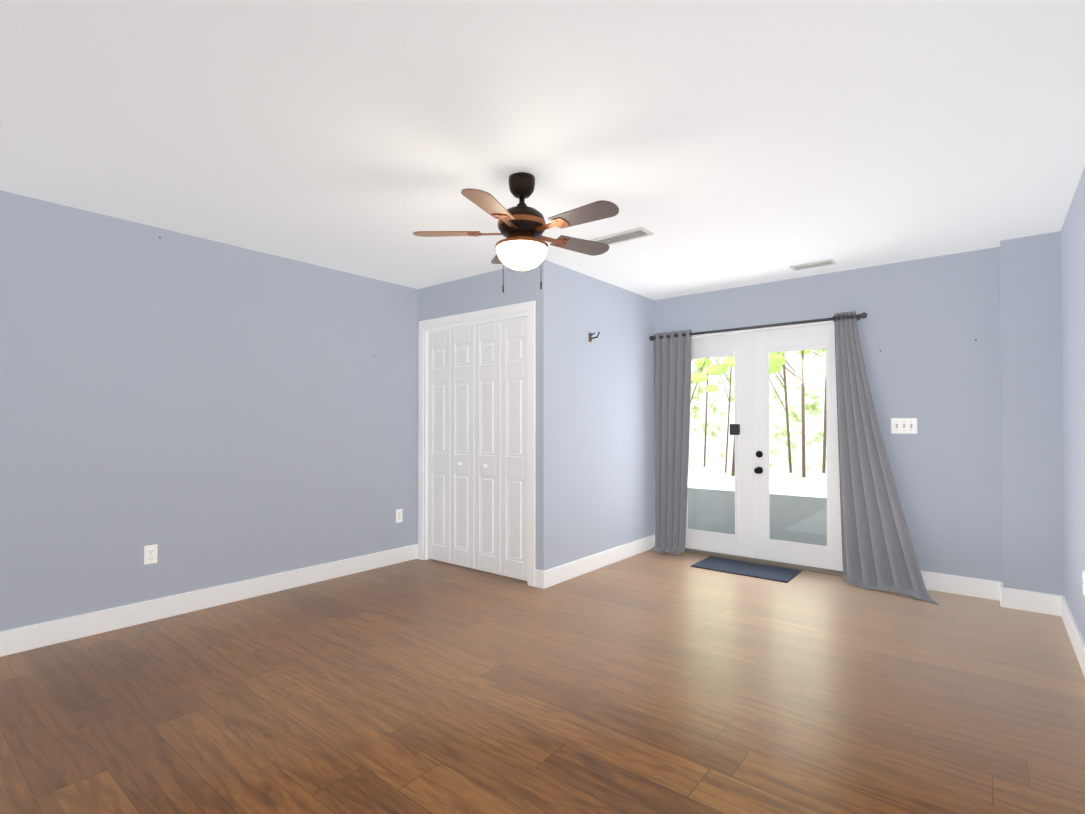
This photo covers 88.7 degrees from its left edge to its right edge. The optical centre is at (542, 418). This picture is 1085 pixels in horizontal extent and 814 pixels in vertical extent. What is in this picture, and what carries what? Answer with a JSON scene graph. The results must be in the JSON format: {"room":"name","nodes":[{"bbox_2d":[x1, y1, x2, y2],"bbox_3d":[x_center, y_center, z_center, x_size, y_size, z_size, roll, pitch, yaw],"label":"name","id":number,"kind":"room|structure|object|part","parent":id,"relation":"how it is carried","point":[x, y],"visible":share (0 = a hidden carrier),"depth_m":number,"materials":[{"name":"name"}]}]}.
{"room":"empty bedroom","nodes":[
{"label":"empty bedroom","id":0,"kind":"room"},
{"bbox_2d":[0,190,417,630],"bbox_3d":[-1.885,0.036,4.189,0.120,2.440,5.990,0,-1,39],"label":"wall","id":1,"kind":"structure","parent":0,"point":[202,413],"depth_m":3.56,"materials":[{"name":"blue paint"}]},
{"bbox_2d":[144,544,157,564],"bbox_3d":[-2.414,0.838,3.419,0.008,0.115,0.070,0,-1,39],"label":"electrical outlet","id":2,"kind":"object","parent":1,"relation":"attached to","point":[150,554],"visible":1,"depth_m":3.42,"materials":[{"name":"plastic"}]},
{"bbox_2d":[0,544,417,656],"bbox_3d":[-1.996,1.188,3.919,0.030,0.130,2.790,0,-1,39],"label":"baseboard","id":3,"kind":"structure","parent":1,"relation":"attached to","point":[25,638],"depth_m":3.54,"materials":[{"name":"white wood"}]},
{"bbox_2d":[396,509,402,522],"bbox_3d":[-1.255,0.853,4.861,0.008,0.115,0.070,0,-1,39],"label":"electrical outlet","id":4,"kind":"object","parent":1,"relation":"attached to","point":[399,515],"visible":1,"depth_m":4.86,"materials":[{"name":"plastic"}]},
{"bbox_2d":[417,259,551,570],"bbox_3d":[-0.531,0.041,4.608,1.465,2.440,0.100,0,-1,39],"label":"wall","id":5,"kind":"structure","parent":0,"point":[471,294],"depth_m":4.18,"materials":[{"name":"blue paint"}]},
{"bbox_2d":[418,301,535,586],"bbox_3d":[-0.554,0.191,4.614,1.360,2.140,0.118,0,-1,39],"label":"door frame","id":6,"kind":"structure","parent":5,"relation":"attached to","point":[516,311],"depth_m":4.51,"materials":[{"name":"white wood"}]},
{"bbox_2d":[428,317,527,580],"bbox_3d":[-0.568,0.235,4.596,1.188,2.020,0.069,0,-1,39],"label":"closet door","id":7,"kind":"structure","parent":5,"relation":"in","point":[477,435],"depth_m":4.57,"materials":[{"name":"plastic"}]},
{"bbox_2d":[0,549,1084,813],"bbox_3d":[-0.154,1.291,2.721,4.640,0.100,5.890,0,-1,39],"label":"floor","id":8,"kind":"structure","parent":0,"point":[650,681],"depth_m":2.42,"materials":[{"name":"brown wood"}]},
{"bbox_2d":[691,556,801,582],"bbox_3d":[1.699,1.256,4.645,0.780,0.011,0.430,0,-1,39],"label":"door mat","id":9,"kind":"object","parent":8,"relation":"on","point":[767,572],"visible":1,"depth_m":4.62,"materials":[{"name":"fabric"}]},
{"bbox_2d":[0,0,1084,299],"bbox_3d":[-0.123,-1.249,2.787,4.640,0.100,5.990,0,-1,39],"label":"ceiling","id":10,"kind":"structure","parent":0,"point":[716,144],"depth_m":2.28,"materials":[{"name":"white paint"}]},
{"bbox_2d":[413,172,618,292],"bbox_3d":[-0.068,-0.916,2.733,1.001,0.563,1.044,0,-1,39],"label":"ceiling fan","id":11,"kind":"object","parent":10,"relation":"hanging from","point":[522,228],"visible":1,"depth_m":2.68,"materials":[{"name":"brown wood"}]},
{"bbox_3d":[-0.427,-0.924,2.771,0.388,0.031,0.313,0,-1,39],"label":"blade","id":12,"kind":"part","parent":11,"relation":"part of","materials":[{"name":"brown wood"}]},
{"bbox_3d":[-0.203,-0.927,2.453,0.209,0.031,0.437,0,-1,39],"label":"blade","id":13,"kind":"part","parent":11,"relation":"part of","materials":[{"name":"brown wood"}]},
{"bbox_3d":[-0.184,-0.921,3.075,0.392,0.031,0.308,0,-1,39],"label":"blade","id":14,"kind":"part","parent":11,"relation":"part of","materials":[{"name":"brown wood"}]},
{"bbox_3d":[0.175,-0.922,2.927,0.204,0.031,0.439,0,-1,39],"label":"blade","id":15,"kind":"part","parent":11,"relation":"part of","materials":[{"name":"brown wood"}]},
{"bbox_3d":[0.148,-0.926,2.562,0.450,0.031,0.135,0,-1,39],"label":"blade","id":16,"kind":"part","parent":11,"relation":"part of","materials":[{"name":"brown wood"}]},
{"bbox_2d":[589,227,652,244],"bbox_3d":[0.510,-1.182,3.630,0.400,0.013,0.150,0,-1,39],"label":"ceiling vent","id":17,"kind":"object","parent":10,"relation":"in","point":[629,235],"visible":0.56,"depth_m":3.60,"materials":[{"name":"metal"}]},
{"bbox_2d":[790,259,835,270],"bbox_3d":[2.074,-1.176,4.260,0.300,0.013,0.130,0,-1,39],"label":"ceiling vent","id":18,"kind":"object","parent":10,"relation":"in","point":[813,265],"visible":1,"depth_m":4.25,"materials":[{"name":"metal"}]},
{"bbox_2d":[552,262,654,567],"bbox_3d":[0.549,0.043,4.863,0.100,2.440,1.650,0,-1,39],"label":"wall","id":19,"kind":"structure","parent":0,"point":[603,488],"depth_m":4.71,"materials":[{"name":"blue paint"}]},
{"bbox_2d":[589,332,599,341],"bbox_3d":[0.430,-0.672,4.562,0.099,0.075,0.032,0,-1,39],"label":"coat hook","id":20,"kind":"object","parent":19,"relation":"attached to","point":[590,337],"visible":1,"depth_m":4.58,"materials":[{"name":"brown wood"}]},
{"bbox_2d":[536,534,654,588],"bbox_3d":[0.555,1.197,4.771,0.060,0.130,1.766,0,-1,39],"label":"baseboard","id":21,"kind":"structure","parent":19,"relation":"attached to","point":[556,575],"depth_m":4.55,"materials":[{"name":"white wood"}]},
{"bbox_2d":[654,247,1002,581],"bbox_3d":[1.715,0.045,5.061,4.400,2.440,0.120,0,-1,39],"label":"wall","id":22,"kind":"structure","parent":0,"point":[933,366],"depth_m":4.07,"materials":[{"name":"blue paint"}]},
{"bbox_2d":[649,312,866,340],"bbox_3d":[1.787,-0.787,4.863,1.860,0.052,0.109,0,-1,39],"label":"curtain rod","id":23,"kind":"object","parent":22,"relation":"attached to","point":[863,315],"visible":0.85,"depth_m":4.66,"materials":[{"name":"grey metal"}]},
{"bbox_2d":[652,329,691,554],"bbox_3d":[1.198,0.218,5.217,0.389,2.089,0.175,0,-1,39],"label":"curtain","id":24,"kind":"object","parent":23,"relation":"hanging from","point":[672,374],"visible":1,"depth_m":5.25,"materials":[{"name":"fabric"}]},
{"bbox_2d":[834,311,938,603],"bbox_3d":[2.490,0.207,4.063,0.684,2.090,0.321,0,-1,39],"label":"curtain","id":25,"kind":"object","parent":23,"relation":"hanging from","point":[878,552],"visible":0.98,"depth_m":4.21,"materials":[{"name":"fabric"}]},
{"bbox_2d":[684,317,843,576],"bbox_3d":[1.877,0.226,4.933,1.594,2.077,0.166,0,-1,39],"label":"french door","id":26,"kind":"structure","parent":22,"relation":"in","point":[776,563],"depth_m":4.80,"materials":[{"name":"metal"}]},
{"bbox_2d":[685,332,750,557],"bbox_3d":[1.565,0.235,5.144,0.747,1.994,0.064,0,-1,39],"label":"door leaf","id":27,"kind":"structure","parent":26,"relation":"attached to","point":[737,348],"depth_m":4.97,"materials":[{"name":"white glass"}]},
{"bbox_2d":[750,324,842,570],"bbox_3d":[2.127,0.230,4.655,0.759,1.994,0.122,0,-1,39],"label":"door leaf","id":28,"kind":"structure","parent":26,"relation":"attached to","point":[763,345],"depth_m":4.72,"materials":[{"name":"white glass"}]},
{"bbox_2d":[891,418,916,433],"bbox_3d":[2.717,0.056,4.168,0.164,0.116,0.016,0,-1,39],"label":"switch plate","id":29,"kind":"object","parent":22,"relation":"attached to","point":[903,425],"visible":1,"depth_m":4.17,"materials":[{"name":"plastic"}]},
{"bbox_2d":[921,571,999,599],"bbox_3d":[2.818,1.190,4.076,0.870,0.130,0.016,0,-1,39],"label":"baseboard","id":30,"kind":"structure","parent":22,"relation":"attached to","point":[968,586],"depth_m":3.94,"materials":[{"name":"white wood"}]},
{"bbox_2d":[1000,231,1063,595],"bbox_3d":[3.228,0.031,3.667,0.295,2.440,0.160,0,-1,39],"label":"wall","id":31,"kind":"structure","parent":0,"point":[1031,423],"depth_m":3.60,"materials":[{"name":"blue paint"}]},
{"bbox_2d":[996,582,1055,614],"bbox_3d":[3.165,1.185,3.605,0.291,0.130,0.036,0,-1,39],"label":"baseboard","id":32,"kind":"structure","parent":31,"relation":"attached to","point":[1031,601],"depth_m":3.60,"materials":[{"name":"white wood"}]},
{"bbox_2d":[1060,167,1084,642],"bbox_3d":[1.639,0.006,1.358,0.120,2.440,5.990,0,-1,39],"label":"wall","id":33,"kind":"structure","parent":0,"point":[1072,231],"depth_m":3.02,"materials":[{"name":"blue paint"}]},
{"bbox_2d":[1056,595,1084,676],"bbox_3d":[1.536,1.161,1.326,0.016,0.130,5.590,0,-1,39],"label":"baseboard","id":34,"kind":"structure","parent":33,"relation":"attached to","point":[1062,608],"depth_m":3.05,"materials":[{"name":"white wood"}]},
{"bbox_2d":[1082,570,1084,595],"bbox_3d":[2.662,0.811,2.727,0.008,0.115,0.070,0,-1,39],"label":"electrical outlet","id":35,"kind":"object","parent":33,"relation":"attached to","point":[1083,584],"visible":1,"depth_m":2.72,"materials":[{"name":"plastic"}]},
{"label":"outside","id":36,"kind":"structure","parent":0,"visible":0},
{"bbox_2d":[688,349,826,545],"bbox_3d":[5.151,-5.169,11.310,34.000,15.000,13.820,0,-1,39],"label":"yard","id":37,"kind":"structure","parent":36,"point":[718,460],"depth_m":17.26,"materials":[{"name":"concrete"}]}
]}

